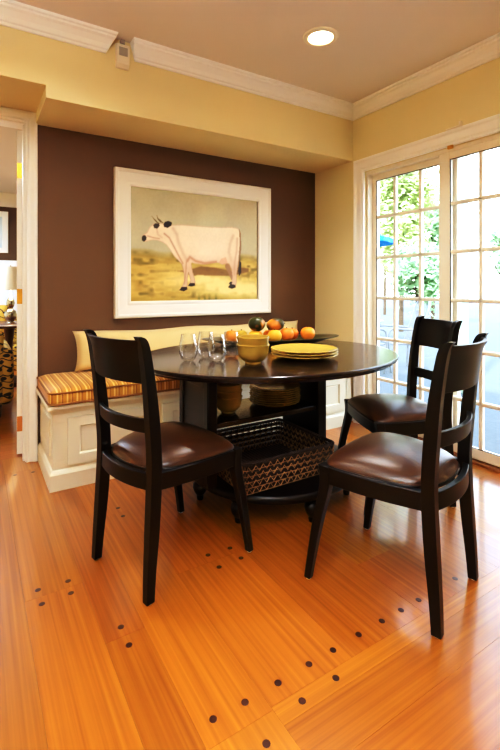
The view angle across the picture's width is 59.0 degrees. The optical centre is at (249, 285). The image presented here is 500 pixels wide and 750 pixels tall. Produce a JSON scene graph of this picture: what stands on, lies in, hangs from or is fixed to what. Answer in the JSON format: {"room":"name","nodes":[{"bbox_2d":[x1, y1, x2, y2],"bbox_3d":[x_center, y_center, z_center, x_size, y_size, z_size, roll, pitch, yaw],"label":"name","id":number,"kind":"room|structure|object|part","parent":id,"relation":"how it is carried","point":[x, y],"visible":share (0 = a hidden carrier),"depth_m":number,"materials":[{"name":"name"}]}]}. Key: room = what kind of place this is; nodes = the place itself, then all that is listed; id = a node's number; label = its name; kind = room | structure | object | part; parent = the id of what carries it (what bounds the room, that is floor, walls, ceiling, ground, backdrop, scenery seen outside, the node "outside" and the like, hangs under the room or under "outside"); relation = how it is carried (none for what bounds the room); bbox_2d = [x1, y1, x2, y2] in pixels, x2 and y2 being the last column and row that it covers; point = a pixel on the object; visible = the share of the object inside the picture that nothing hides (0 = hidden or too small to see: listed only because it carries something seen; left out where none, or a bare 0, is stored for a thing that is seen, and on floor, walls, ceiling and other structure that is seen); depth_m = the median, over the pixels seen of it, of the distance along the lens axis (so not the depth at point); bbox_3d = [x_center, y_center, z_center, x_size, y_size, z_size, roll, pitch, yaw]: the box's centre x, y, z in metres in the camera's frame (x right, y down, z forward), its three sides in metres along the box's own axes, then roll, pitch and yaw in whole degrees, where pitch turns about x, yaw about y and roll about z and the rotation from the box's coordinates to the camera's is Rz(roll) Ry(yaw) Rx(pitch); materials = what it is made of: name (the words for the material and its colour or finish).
{"room":"dining room","nodes":[
{"label":"dining room","id":0,"kind":"room"},
{"bbox_2d":[0,207,16,260],"bbox_3d":[-4.150,-0.180,7.283,5.080,2.640,0.150,0,0,-32],"label":"wall","id":1,"kind":"structure","parent":0,"point":[12,212],"depth_m":7.32,"materials":[{"name":"brown paint"}]},
{"bbox_2d":[0,211,7,252],"bbox_3d":[-4.338,-0.880,7.056,0.840,0.680,0.035,0,0,-32],"label":"framed print","id":2,"kind":"object","parent":1,"relation":"attached to","point":[3,215],"visible":1,"depth_m":7.23,"materials":[{"name":"white paint"}]},
{"bbox_2d":[0,260,16,312],"bbox_3d":[-4.162,0.360,7.151,4.920,1.560,0.060,0,0,-32],"label":"trim","id":3,"kind":"structure","parent":1,"relation":"attached to","point":[4,294],"depth_m":7.25,"materials":[{"name":"white paint"}]},
{"bbox_2d":[0,192,16,207],"bbox_3d":[-4.133,-1.400,7.104,4.920,0.200,0.170,0,0,-32],"label":"trim","id":4,"kind":"structure","parent":1,"relation":"attached to","point":[6,199],"depth_m":7.21,"materials":[{"name":"white paint"}]},
{"bbox_2d":[38,125,314,443],"bbox_3d":[-1.439,-0.180,2.945,5.080,2.640,0.120,0,0,-32],"label":"wall","id":5,"kind":"structure","parent":0,"point":[76,169],"depth_m":3.12,"materials":[{"name":"brown paint"}]},
{"bbox_2d":[0,106,37,462],"bbox_3d":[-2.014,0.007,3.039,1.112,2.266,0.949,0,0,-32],"label":"door frame","id":6,"kind":"structure","parent":5,"relation":"in","point":[27,139],"depth_m":2.87,"materials":[{"name":"white paint"}]},
{"bbox_2d":[0,25,352,172],"bbox_3d":[-1.345,-1.279,2.644,4.920,0.442,0.490,0,0,-32],"label":"soffit","id":7,"kind":"structure","parent":5,"relation":"attached to","point":[67,86],"depth_m":2.90,"materials":[{"name":"beige paint"}]},
{"bbox_2d":[115,39,129,70],"bbox_3d":[-0.775,-1.409,2.687,0.080,0.173,0.041,0,0,-32],"label":"sensor","id":8,"kind":"object","parent":7,"relation":"attached to","point":[122,51],"visible":1,"depth_m":2.67,"materials":[{"name":"beige plastic"}]},
{"bbox_2d":[114,166,270,318],"bbox_3d":[-0.395,-0.307,3.501,1.345,1.081,0.042,0,0,-32],"label":"framed painting","id":9,"kind":"object","parent":5,"relation":"attached to","point":[184,246],"visible":1,"depth_m":3.45,"materials":[{"name":"white paint"}]},
{"bbox_2d":[0,371,499,749],"bbox_3d":[-1.248,1.165,2.639,5.080,0.051,10.800,0,0,-32],"label":"floor","id":10,"kind":"structure","parent":0,"point":[235,648],"depth_m":1.47,"materials":[{"name":"brown wood"}]},
{"bbox_2d":[0,329,13,416],"bbox_3d":[-2.776,0.750,3.914,1.160,0.780,0.920,0,0,-32],"label":"armchair","id":11,"kind":"object","parent":10,"relation":"on","point":[6,353],"visible":1,"depth_m":3.84,"materials":[{"name":"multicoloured fabric"}]},
{"bbox_3d":[-2.585,0.700,3.608,1.000,0.680,0.200,0,0,-32],"label":"backrest","id":12,"kind":"part","parent":11,"relation":"part of","materials":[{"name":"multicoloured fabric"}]},
{"bbox_2d":[0,321,16,386],"bbox_3d":[-2.803,0.785,5.147,0.690,0.710,0.690,0,0,-32],"label":"side table","id":13,"kind":"object","parent":10,"relation":"on","point":[9,329],"visible":0.23,"depth_m":5.10,"materials":[{"name":"brown wood"}]},
{"bbox_2d":[0,265,16,323],"bbox_3d":[-2.768,0.095,5.109,0.350,0.670,0.350,0,0,-32],"label":"table lamp","id":14,"kind":"object","parent":13,"relation":"on","point":[8,275],"visible":0.91,"depth_m":5.00,"materials":[{"name":"silver metal"}]},
{"bbox_3d":[-2.768,-0.087,5.109,0.350,0.265,0.350,0,0,-32],"label":"lamp shade","id":15,"kind":"part","parent":14,"relation":"part of","materials":[{"name":"white fabric"}]},
{"bbox_2d":[4,317,16,370],"bbox_3d":[-3.834,0.790,5.947,2.100,0.700,0.850,0,0,-32],"label":"sofa","id":16,"kind":"object","parent":10,"relation":"on","point":[14,349],"visible":0.02,"depth_m":5.90,"materials":[{"name":"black fabric"}]},
{"bbox_2d":[0,305,8,337],"bbox_3d":[-3.464,0.476,5.826,0.516,0.461,0.165,0,0,-32],"label":"throw pillow","id":17,"kind":"object","parent":16,"relation":"on","point":[3,308],"visible":0.32,"depth_m":5.88,"materials":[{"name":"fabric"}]},
{"bbox_3d":[-3.808,0.965,5.904,1.800,0.350,0.750,0,0,-32],"label":"seat","id":18,"kind":"part","parent":16,"relation":"part of","materials":[{"name":"multicoloured fabric"}]},
{"bbox_2d":[83,329,252,605],"bbox_3d":[-0.365,0.659,1.864,0.503,0.961,0.578,0,0,44],"label":"dining chair","id":19,"kind":"object","parent":10,"relation":"on","point":[153,458],"visible":1,"depth_m":1.70,"materials":[{"name":"black wood"}]},
{"bbox_3d":[-0.639,0.657,1.846,0.042,0.957,0.104,0,0,44],"label":"leg","id":20,"kind":"part","parent":19,"relation":"part of","materials":[{"name":"black wood"}]},
{"bbox_3d":[-0.531,0.273,1.690,0.376,0.159,0.098,0,0,44],"label":"rail","id":21,"kind":"part","parent":19,"relation":"part of","materials":[{"name":"black wood"}]},
{"bbox_3d":[-0.505,0.510,1.717,0.376,0.052,0.064,0,0,44],"label":"ladder rail","id":22,"kind":"part","parent":19,"relation":"part of","materials":[{"name":"black wood"}]},
{"bbox_3d":[-0.496,0.716,1.726,0.376,0.060,0.057,0,0,44],"label":"rail","id":23,"kind":"part","parent":19,"relation":"part of","materials":[{"name":"black wood"}]},
{"bbox_3d":[-0.369,0.657,1.590,0.042,0.957,0.104,0,0,44],"label":"leg","id":24,"kind":"part","parent":19,"relation":"part of","materials":[{"name":"black wood"}]},
{"bbox_2d":[112,421,233,470],"bbox_3d":[-0.349,0.654,1.881,0.462,0.080,0.425,0,0,44],"label":"seat cushion","id":25,"kind":"object","parent":19,"relation":"on","point":[185,446],"depth_m":1.76,"materials":[{"name":"brown leather"}]},
{"bbox_3d":[-0.370,0.908,2.191,0.046,0.456,0.109,0,0,43],"label":"leg","id":26,"kind":"part","parent":19,"relation":"part of","materials":[{"name":"black wood"}]},
{"bbox_3d":[-0.197,0.716,1.733,0.359,0.064,0.036,0,0,-40],"label":"rail","id":27,"kind":"part","parent":19,"relation":"part of","materials":[{"name":"black wood"}]},
{"bbox_3d":[-0.038,0.908,1.877,0.046,0.456,0.109,0,0,43],"label":"leg","id":28,"kind":"part","parent":19,"relation":"part of","materials":[{"name":"black wood"}]},
{"bbox_2d":[36,378,350,492],"bbox_3d":[-0.274,0.903,3.269,2.315,0.474,0.565,0,0,-32],"label":"bench","id":29,"kind":"object","parent":10,"relation":"on","point":[67,447],"visible":0.35,"depth_m":2.56,"materials":[{"name":"white paint"}]},
{"bbox_3d":[-1.241,0.870,2.691,0.019,0.340,0.520,0,0,-32],"label":"panel","id":30,"kind":"part","parent":29,"relation":"part of","materials":[{"name":"white paint"}]},
{"bbox_2d":[36,370,93,405],"bbox_3d":[-1.011,0.615,2.522,0.367,0.098,0.851,0,0,-32],"label":"seat cushion","id":31,"kind":"object","parent":29,"relation":"on","point":[61,389],"depth_m":2.54,"materials":[{"name":"orange fabric"}]},
{"bbox_2d":[73,331,90,371],"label":"bolster pillow","id":32,"kind":"object","parent":31,"relation":"on","point":[83,356],"depth_m":2.92,"materials":[{"name":"beige fabric"}]},
{"bbox_3d":[-0.815,0.876,2.623,0.505,0.267,0.015,0,0,-32],"label":"raised panel","id":33,"kind":"part","parent":29,"relation":"part of","materials":[{"name":"white paint"}]},
{"bbox_2d":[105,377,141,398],"bbox_3d":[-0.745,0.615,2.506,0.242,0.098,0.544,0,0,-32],"label":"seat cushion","id":34,"kind":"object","parent":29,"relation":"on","point":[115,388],"depth_m":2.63,"materials":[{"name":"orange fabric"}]},
{"bbox_3d":[-0.299,0.691,3.254,2.258,0.049,0.565,0,0,-32],"label":"seat lid","id":35,"kind":"part","parent":29,"relation":"part of","materials":[{"name":"white paint"}]},
{"bbox_2d":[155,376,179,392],"bbox_3d":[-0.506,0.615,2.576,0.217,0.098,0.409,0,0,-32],"label":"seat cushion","id":36,"kind":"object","parent":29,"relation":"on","point":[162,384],"depth_m":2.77,"materials":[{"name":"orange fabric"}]},
{"bbox_2d":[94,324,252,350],"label":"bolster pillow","id":37,"kind":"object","parent":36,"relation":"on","point":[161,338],"depth_m":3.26,"materials":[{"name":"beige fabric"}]},
{"bbox_3d":[-0.297,1.084,3.262,2.246,0.112,0.553,0,0,-32],"label":"moulding","id":38,"kind":"part","parent":29,"relation":"part of","materials":[{"name":"white paint"}]},
{"bbox_3d":[-0.340,0.876,2.920,0.505,0.267,0.015,0,0,-32],"label":"raised panel","id":39,"kind":"part","parent":29,"relation":"part of","materials":[{"name":"white paint"}]},
{"bbox_3d":[0.135,0.876,3.217,0.505,0.267,0.015,0,0,-32],"label":"raised panel","id":40,"kind":"part","parent":29,"relation":"part of","materials":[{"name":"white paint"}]},
{"bbox_3d":[0.588,0.876,3.500,0.453,0.267,0.015,0,0,-32],"label":"raised panel","id":41,"kind":"part","parent":29,"relation":"part of","materials":[{"name":"white paint"}]},
{"bbox_2d":[151,340,398,522],"bbox_3d":[0.116,0.760,2.513,1.558,0.760,1.321,0,0,-32],"label":"dining table","id":42,"kind":"object","parent":10,"relation":"on","point":[199,378],"visible":0.42,"depth_m":2.19,"materials":[{"name":"black wood"}]},
{"bbox_3d":[-0.271,0.708,2.271,0.053,0.535,0.340,0,0,-32],"label":"panel","id":43,"kind":"part","parent":42,"relation":"part of","materials":[{"name":"black wood"}]},
{"bbox_2d":[217,394,241,413],"bbox_3d":[-0.115,0.625,2.345,0.151,0.089,0.151,0,0,-32],"label":"bowl","id":44,"kind":"object","parent":42,"relation":"on","point":[226,406],"visible":0.79,"depth_m":2.29,"materials":[{"name":"yellow ceramic"}]},
{"bbox_2d":[217,388,241,398],"bbox_3d":[-0.115,0.592,2.345,0.151,0.089,0.151,0,0,-32],"label":"bowl","id":45,"kind":"object","parent":44,"relation":"on","point":[223,395],"visible":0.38,"depth_m":2.28,"materials":[{"name":"yellow ceramic"}]},
{"bbox_2d":[217,383,241,392],"bbox_3d":[-0.115,0.559,2.345,0.151,0.089,0.151,0,0,-32],"label":"bowl","id":46,"kind":"object","parent":45,"relation":"on","point":[227,388],"visible":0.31,"depth_m":2.29,"materials":[{"name":"yellow ceramic"}]},
{"bbox_2d":[236,343,269,364],"bbox_3d":[0.016,0.332,2.174,0.165,0.097,0.165,0,0,-32],"label":"bowl","id":47,"kind":"object","parent":42,"relation":"on","point":[252,355],"visible":0.86,"depth_m":2.11,"materials":[{"name":"yellow ceramic"}]},
{"bbox_2d":[237,334,269,345],"bbox_3d":[0.016,0.295,2.174,0.165,0.097,0.165,0,0,-32],"label":"bowl","id":48,"kind":"object","parent":47,"relation":"on","point":[249,339],"visible":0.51,"depth_m":2.12,"materials":[{"name":"yellow ceramic"}]},
{"bbox_2d":[217,398,316,428],"bbox_3d":[0.017,0.683,2.463,0.644,0.027,0.340,0,0,-32],"label":"shelf","id":49,"kind":"object","parent":42,"relation":"attached to","point":[248,412],"depth_m":2.36,"materials":[{"name":"black wood"}]},
{"bbox_2d":[201,334,338,345],"bbox_3d":[0.148,0.356,2.905,0.940,0.048,0.340,0,0,-15],"label":"oval platter","id":50,"kind":"object","parent":42,"relation":"on","point":[318,337],"visible":0.57,"depth_m":2.82,"materials":[{"name":"black ceramic"}]},
{"bbox_2d":[225,329,238,340],"bbox_3d":[-0.116,0.317,2.799,0.090,0.085,0.090,0,0,-32],"label":"orange","id":51,"kind":"object","parent":50,"relation":"on","point":[231,335],"visible":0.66,"depth_m":2.77,"materials":[{"name":"orange food"}]},
{"bbox_2d":[237,329,246,334],"bbox_3d":[-0.056,0.318,2.848,0.082,0.078,0.082,0,0,-32],"label":"lime","id":52,"kind":"object","parent":50,"relation":"on","point":[240,332],"visible":0.42,"depth_m":2.82,"materials":[{"name":"yellow food"}]},
{"bbox_2d":[249,331,260,334],"bbox_3d":[0.029,0.319,2.807,0.086,0.082,0.086,0,0,-32],"label":"orange","id":53,"kind":"object","parent":50,"relation":"on","point":[250,332],"visible":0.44,"depth_m":2.79,"materials":[{"name":"food"}]},
{"bbox_2d":[248,316,264,330],"bbox_3d":[0.043,0.242,2.828,0.106,0.099,0.106,0,0,-10],"label":"squash","id":54,"kind":"object","parent":53,"relation":"on","point":[256,323],"visible":0.9,"depth_m":2.79,"materials":[{"name":"green food"}]},
{"bbox_2d":[268,329,281,340],"bbox_3d":[0.157,0.317,2.810,0.092,0.087,0.092,0,0,-32],"label":"orange","id":55,"kind":"object","parent":50,"relation":"on","point":[275,335],"visible":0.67,"depth_m":2.77,"materials":[{"name":"food"}]},
{"bbox_2d":[280,327,293,339],"bbox_3d":[0.239,0.315,2.891,0.096,0.090,0.096,0,0,-32],"label":"orange","id":56,"kind":"object","parent":50,"relation":"on","point":[287,333],"visible":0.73,"depth_m":2.85,"materials":[{"name":"orange food"}]},
{"bbox_2d":[290,328,298,339],"bbox_3d":[0.283,0.319,2.966,0.086,0.082,0.086,0,0,-32],"label":"orange","id":57,"kind":"object","parent":50,"relation":"on","point":[296,333],"visible":0.59,"depth_m":2.94,"materials":[{"name":"orange food"}]},
{"bbox_2d":[300,326,314,338],"bbox_3d":[0.385,0.314,2.943,0.098,0.092,0.098,0,0,-32],"label":"orange","id":58,"kind":"object","parent":50,"relation":"on","point":[307,332],"visible":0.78,"depth_m":2.91,"materials":[{"name":"orange food"}]},
{"bbox_3d":[0.125,0.324,2.932,0.080,0.077,0.080,0,0,-32],"label":"orange","id":59,"kind":"object","parent":50,"relation":"on","visible":0},
{"bbox_2d":[266,318,284,329],"bbox_3d":[0.169,0.252,2.888,0.122,0.085,0.085,0,0,-5],"label":"squash","id":60,"kind":"object","parent":59,"relation":"on","point":[276,323],"visible":0.98,"depth_m":2.86,"materials":[{"name":"orange food"}]},
{"bbox_2d":[249,398,299,406],"bbox_3d":[0.140,0.656,2.516,0.291,0.026,0.291,0,0,-32],"label":"plate","id":61,"kind":"object","parent":42,"relation":"on","point":[252,401],"visible":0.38,"depth_m":2.43,"materials":[{"name":"yellow ceramic"}]},
{"bbox_2d":[250,396,299,404],"bbox_3d":[0.142,0.644,2.518,0.291,0.026,0.291,0,0,41],"label":"plate","id":62,"kind":"object","parent":61,"relation":"on","point":[251,398],"visible":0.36,"depth_m":2.44,"materials":[{"name":"yellow ceramic"}]},
{"bbox_2d":[251,395,300,402],"bbox_3d":[0.145,0.633,2.520,0.291,0.026,0.291,0,0,24],"label":"plate","id":63,"kind":"object","parent":62,"relation":"on","point":[298,397],"visible":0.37,"depth_m":2.44,"materials":[{"name":"yellow ceramic"}]},
{"bbox_2d":[249,392,299,400],"bbox_3d":[0.140,0.621,2.516,0.291,0.026,0.291,0,0,6],"label":"plate","id":64,"kind":"object","parent":63,"relation":"on","point":[251,394],"visible":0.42,"depth_m":2.44,"materials":[{"name":"yellow ceramic"}]},
{"bbox_2d":[250,390,299,398],"bbox_3d":[0.142,0.609,2.518,0.291,0.026,0.291,0,0,-11],"label":"plate","id":65,"kind":"object","parent":64,"relation":"on","point":[252,392],"visible":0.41,"depth_m":2.44,"materials":[{"name":"yellow ceramic"}]},
{"bbox_2d":[250,389,300,396],"bbox_3d":[0.145,0.597,2.520,0.291,0.026,0.291,0,0,-28],"label":"plate","id":66,"kind":"object","parent":65,"relation":"on","point":[297,391],"visible":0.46,"depth_m":2.43,"materials":[{"name":"yellow ceramic"}]},
{"bbox_2d":[249,386,299,394],"bbox_3d":[0.140,0.585,2.516,0.291,0.026,0.291,0,0,45],"label":"plate","id":67,"kind":"object","parent":66,"relation":"on","point":[250,387],"visible":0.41,"depth_m":2.42,"materials":[{"name":"yellow ceramic"}]},
{"bbox_2d":[250,383,299,391],"bbox_3d":[0.142,0.574,2.518,0.291,0.026,0.291,0,0,28],"label":"plate","id":68,"kind":"object","parent":67,"relation":"on","point":[283,387],"visible":0.8,"depth_m":2.51,"materials":[{"name":"yellow ceramic"}]},
{"bbox_2d":[217,418,333,495],"bbox_3d":[0.080,0.897,2.391,0.573,0.157,0.511,0,0,-32],"label":"woven basket","id":69,"kind":"object","parent":42,"relation":"on","point":[275,463],"visible":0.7,"depth_m":2.39,"materials":[{"name":"wicker"}]},
{"bbox_3d":[0.319,0.708,2.640,0.058,0.535,0.340,0,0,-32],"label":"panel","id":70,"kind":"part","parent":42,"relation":"part of","materials":[{"name":"black wood"}]},
{"bbox_2d":[271,352,338,360],"bbox_3d":[0.289,0.367,2.344,0.358,0.026,0.358,0,0,-32],"label":"plate","id":71,"kind":"object","parent":42,"relation":"on","point":[272,353],"visible":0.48,"depth_m":2.25,"materials":[{"name":"yellow ceramic"}]},
{"bbox_2d":[271,349,338,357],"bbox_3d":[0.288,0.353,2.346,0.358,0.026,0.358,0,0,-43],"label":"plate","id":72,"kind":"object","parent":71,"relation":"on","point":[272,350],"visible":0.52,"depth_m":2.25,"materials":[{"name":"yellow ceramic"}]},
{"bbox_2d":[271,343,337,354],"bbox_3d":[0.286,0.340,2.348,0.358,0.026,0.358,0,0,35],"label":"plate","id":73,"kind":"object","parent":72,"relation":"on","point":[291,348],"visible":0.98,"depth_m":2.38,"materials":[{"name":"yellow ceramic"}]},
{"bbox_2d":[304,332,488,639],"bbox_3d":[0.593,0.659,1.716,0.578,0.961,0.503,0,0,43],"label":"dining chair","id":74,"kind":"object","parent":10,"relation":"on","point":[393,468],"visible":1,"depth_m":1.55,"materials":[{"name":"black wood"}]},
{"bbox_3d":[0.266,0.908,1.706,0.109,0.456,0.046,0,0,43],"label":"leg","id":75,"kind":"part","parent":74,"relation":"part of","materials":[{"name":"black wood"}]},
{"bbox_3d":[0.574,0.908,2.043,0.109,0.456,0.046,0,0,43],"label":"leg","id":76,"kind":"part","parent":74,"relation":"part of","materials":[{"name":"black wood"}]},
{"bbox_3d":[0.434,0.716,1.574,0.359,0.064,0.036,0,0,36],"label":"rail","id":77,"kind":"part","parent":74,"relation":"part of","materials":[{"name":"black wood"}]},
{"bbox_2d":[327,432,458,488],"bbox_3d":[0.575,0.654,1.732,0.425,0.080,0.462,0,0,43],"label":"seat cushion","id":78,"kind":"object","parent":74,"relation":"on","point":[377,460],"depth_m":1.61,"materials":[{"name":"brown leather"}]},
{"bbox_3d":[0.616,0.657,1.443,0.104,0.957,0.042,0,0,43],"label":"leg","id":79,"kind":"part","parent":74,"relation":"part of","materials":[{"name":"black wood"}]},
{"bbox_3d":[0.733,0.716,1.587,0.057,0.060,0.376,0,0,43],"label":"rail","id":80,"kind":"part","parent":74,"relation":"part of","materials":[{"name":"black wood"}]},
{"bbox_3d":[0.742,0.510,1.579,0.064,0.052,0.376,0,0,43],"label":"ladder rail","id":81,"kind":"part","parent":74,"relation":"part of","materials":[{"name":"black wood"}]},
{"bbox_3d":[0.770,0.273,1.554,0.098,0.159,0.376,0,0,43],"label":"rail","id":82,"kind":"part","parent":74,"relation":"part of","materials":[{"name":"black wood"}]},
{"bbox_3d":[0.866,0.657,1.717,0.104,0.957,0.042,0,0,43],"label":"leg","id":83,"kind":"part","parent":74,"relation":"part of","materials":[{"name":"black wood"}]},
{"bbox_2d":[338,315,462,515],"bbox_3d":[0.822,0.659,2.452,0.578,0.961,0.503,0,0,-7],"label":"dining chair","id":84,"kind":"object","parent":10,"relation":"on","point":[376,412],"visible":0.62,"depth_m":2.38,"materials":[{"name":"black wood"}]},
{"bbox_3d":[0.562,0.908,2.650,0.109,0.456,0.046,0,0,-7],"label":"leg","id":85,"kind":"part","parent":84,"relation":"part of","materials":[{"name":"black wood"}]},
{"bbox_3d":[0.609,0.716,2.426,0.038,0.064,0.444,0,0,-7],"label":"rail","id":86,"kind":"part","parent":84,"relation":"part of","materials":[{"name":"black wood"}]},
{"bbox_3d":[0.617,0.908,2.197,0.109,0.456,0.046,0,0,-7],"label":"leg","id":87,"kind":"part","parent":84,"relation":"part of","materials":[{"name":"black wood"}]},
{"bbox_2d":[348,393,427,422],"bbox_3d":[0.799,0.654,2.449,0.425,0.080,0.462,0,0,-7],"label":"seat cushion","id":88,"kind":"object","parent":84,"relation":"on","point":[376,407],"depth_m":2.32,"materials":[{"name":"brown leather"}]},
{"bbox_3d":[0.827,0.716,2.239,0.359,0.064,0.036,0,0,-13],"label":"rail","id":89,"kind":"part","parent":84,"relation":"part of","materials":[{"name":"black wood"}]},
{"bbox_3d":[0.999,0.657,2.661,0.104,0.957,0.042,0,0,-7],"label":"leg","id":90,"kind":"part","parent":84,"relation":"part of","materials":[{"name":"black wood"}]},
{"bbox_3d":[1.024,0.510,2.477,0.064,0.052,0.376,0,0,-7],"label":"ladder rail","id":91,"kind":"part","parent":84,"relation":"part of","materials":[{"name":"black wood"}]},
{"bbox_3d":[1.061,0.273,2.481,0.098,0.159,0.376,0,0,-7],"label":"rail","id":92,"kind":"part","parent":84,"relation":"part of","materials":[{"name":"black wood"}]},
{"bbox_3d":[1.044,0.657,2.292,0.104,0.957,0.042,0,0,-7],"label":"leg","id":93,"kind":"part","parent":84,"relation":"part of","materials":[{"name":"black wood"}]},
{"bbox_2d":[0,0,499,193],"bbox_3d":[-1.312,-1.575,2.600,5.230,0.150,11.100,0,0,-32],"label":"ceiling","id":94,"kind":"structure","parent":0,"point":[379,44],"depth_m":2.63,"materials":[{"name":"paint"}]},
{"bbox_2d":[0,0,118,53],"bbox_3d":[-2.038,-1.448,1.872,2.927,0.105,0.084,0,0,-32],"label":"trim","id":95,"kind":"structure","parent":94,"relation":"attached to","point":[13,14],"depth_m":2.46,"materials":[{"name":"white paint"}]},
{"bbox_2d":[303,26,338,46],"bbox_3d":[0.425,-1.495,2.659,0.216,0.010,0.216,0,0,-32],"label":"recessed light","id":96,"kind":"object","parent":94,"relation":"in","point":[321,36],"visible":1,"depth_m":2.65,"materials":[{"name":"beige plastic"}]},
{"bbox_3d":[0.425,-1.496,2.659,0.144,0.003,0.144,0,0,-32],"label":"bulb","id":97,"kind":"part","parent":96,"relation":"part of","materials":[{"name":"white glass"}]},
{"bbox_2d":[315,57,499,397],"bbox_3d":[2.189,-0.180,1.781,0.160,2.640,5.700,0,0,-32],"label":"wall","id":98,"kind":"structure","parent":0,"point":[473,95],"depth_m":3.63,"materials":[{"name":"beige paint"}]},
{"bbox_2d":[130,37,352,120],"bbox_3d":[0.086,-1.448,3.200,1.902,0.105,0.084,0,0,-32],"label":"trim","id":99,"kind":"structure","parent":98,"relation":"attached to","point":[145,52],"depth_m":3.08,"materials":[{"name":"white paint"}]},
{"bbox_2d":[353,114,499,473],"bbox_3d":[1.409,0.051,3.000,0.190,2.187,1.765,0,0,-32],"label":"door","id":100,"kind":"structure","parent":98,"relation":"in","point":[448,161],"depth_m":3.17,"materials":[{"name":"beige paint"}]},
{"bbox_2d":[377,169,438,400],"bbox_3d":[1.211,0.094,3.355,0.032,1.908,0.627,0,0,-32],"label":"grille","id":101,"kind":"object","parent":100,"relation":"attached to","point":[421,210],"depth_m":3.45,"materials":[{"name":"beige paint"}]},
{"bbox_3d":[1.225,0.103,3.332,0.036,2.023,0.753,0,0,-32],"label":"fixed panel","id":102,"kind":"part","parent":100,"relation":"part of","materials":[{"name":"beige paint"}]},
{"bbox_3d":[1.553,0.103,2.714,0.036,2.023,0.858,0,0,-32],"label":"sliding panel","id":103,"kind":"part","parent":100,"relation":"part of","materials":[{"name":"beige paint"}]},
{"bbox_2d":[451,151,499,449],"bbox_3d":[1.552,0.094,2.715,0.032,1.908,0.689,0,0,-32],"label":"grille","id":104,"kind":"object","parent":100,"relation":"attached to","point":[482,197],"depth_m":2.82,"materials":[{"name":"beige paint"}]},
{"bbox_2d":[353,32,499,120],"bbox_3d":[2.215,-1.448,1.508,0.084,0.105,5.210,0,0,-32],"label":"trim","id":105,"kind":"structure","parent":98,"relation":"attached to","point":[487,50],"depth_m":3.04,"materials":[{"name":"white paint"}]},
{"bbox_2d":[446,121,462,130],"bbox_3d":[1.357,-1.065,2.941,0.022,0.034,0.110,0,0,-32],"label":"wall bracket","id":106,"kind":"object","parent":98,"relation":"attached to","point":[460,122],"visible":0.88,"depth_m":2.91,"materials":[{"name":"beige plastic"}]},
{"label":"outside","id":107,"kind":"structure","parent":0,"visible":0},
{"bbox_2d":[379,299,499,454],"bbox_3d":[10.339,1.330,18.252,31.120,0.100,48.000,0,0,-32],"label":"ground","id":108,"kind":"structure","parent":107,"point":[492,311],"depth_m":7.49,"materials":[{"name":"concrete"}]},
{"bbox_2d":[379,328,387,373],"bbox_3d":[1.616,0.742,6.637,0.700,1.082,0.591,0,0,-12],"label":"patio chair","id":109,"kind":"object","parent":108,"relation":"on","point":[380,329],"visible":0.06,"depth_m":6.43,"materials":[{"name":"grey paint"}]},
{"bbox_2d":[379,234,392,246],"bbox_3d":[1.915,-0.010,9.050,1.922,2.580,1.922,0,0,-10],"label":"patio umbrella","id":110,"kind":"object","parent":108,"relation":"on","point":[383,240],"visible":0.04,"depth_m":8.60,"materials":[{"name":"blue fabric"}]},
{"bbox_2d":[379,301,430,372],"bbox_3d":[2.362,0.742,6.802,0.700,1.082,0.591,0,0,-2],"label":"patio chair","id":111,"kind":"object","parent":108,"relation":"on","point":[408,329],"visible":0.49,"depth_m":6.90,"materials":[{"name":"grey paint"}]},
{"bbox_3d":[2.275,0.947,7.069,0.545,0.671,0.055,0,0,0],"label":"arm frame","id":112,"kind":"part","parent":111,"relation":"part of","materials":[{"name":"grey paint"}]},
{"bbox_3d":[2.263,0.860,6.800,0.445,0.050,0.523,0,0,-2],"label":"seat","id":113,"kind":"part","parent":111,"relation":"part of","materials":[{"name":"grey paint"}]},
{"bbox_3d":[2.294,0.947,6.530,0.545,0.671,0.054,0,0,-4],"label":"arm frame","id":114,"kind":"part","parent":111,"relation":"part of","materials":[{"name":"grey paint"}]},
{"bbox_3d":[2.586,0.538,6.810,0.252,0.674,0.538,0,0,-2],"label":"backrest","id":115,"kind":"part","parent":111,"relation":"part of","materials":[{"name":"grey paint"}]},
{"bbox_2d":[379,167,438,331],"bbox_3d":[4.192,-2.022,12.580,2.680,6.608,3.027,0,0,8],"label":"tree","id":116,"kind":"object","parent":108,"relation":"on","point":[408,184],"visible":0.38,"depth_m":11.92,"materials":[{"name":"green plant"}]},
{"bbox_2d":[379,177,438,314],"bbox_3d":[5.742,-2.999,19.816,6.056,8.561,5.256,0,0,44],"label":"tree","id":117,"kind":"object","parent":108,"relation":"on","point":[384,279],"visible":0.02,"depth_m":19.63,"materials":[{"name":"green plant"}]},
{"bbox_2d":[386,234,438,317],"bbox_3d":[3.861,0.048,9.931,1.603,2.473,1.364,0,0,-3],"label":"tree","id":118,"kind":"object","parent":108,"relation":"on","point":[408,271],"visible":0.7,"depth_m":9.75,"materials":[{"name":"green plant"}]},
{"bbox_2d":[404,182,478,318],"bbox_3d":[6.345,-1.326,15.123,2.803,5.216,3.186,0,0,-39],"label":"tree","id":119,"kind":"object","parent":108,"relation":"on","point":[435,226],"visible":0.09,"depth_m":14.67,"materials":[{"name":"green plant"}]},
{"bbox_3d":[6.291,-2.099,15.064,2.818,3.670,3.234,0,0,-32],"label":"crown","id":120,"kind":"part","parent":119,"relation":"part of","materials":[{"name":"green plant"}]},
{"bbox_2d":[460,156,468,393],"bbox_3d":[2.562,-0.490,5.345,0.170,3.540,0.170,0,0,-32],"label":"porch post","id":121,"kind":"object","parent":108,"relation":"on","point":[464,161],"visible":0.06,"depth_m":5.29,"materials":[{"name":"white wood"}]},
{"bbox_2d":[485,220,499,274],"bbox_3d":[7.368,-0.342,12.819,1.137,3.252,1.259,0,0,-32],"label":"tree","id":122,"kind":"object","parent":108,"relation":"on","point":[495,236],"visible":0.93,"depth_m":12.87,"materials":[{"name":"green plant"}]}
]}

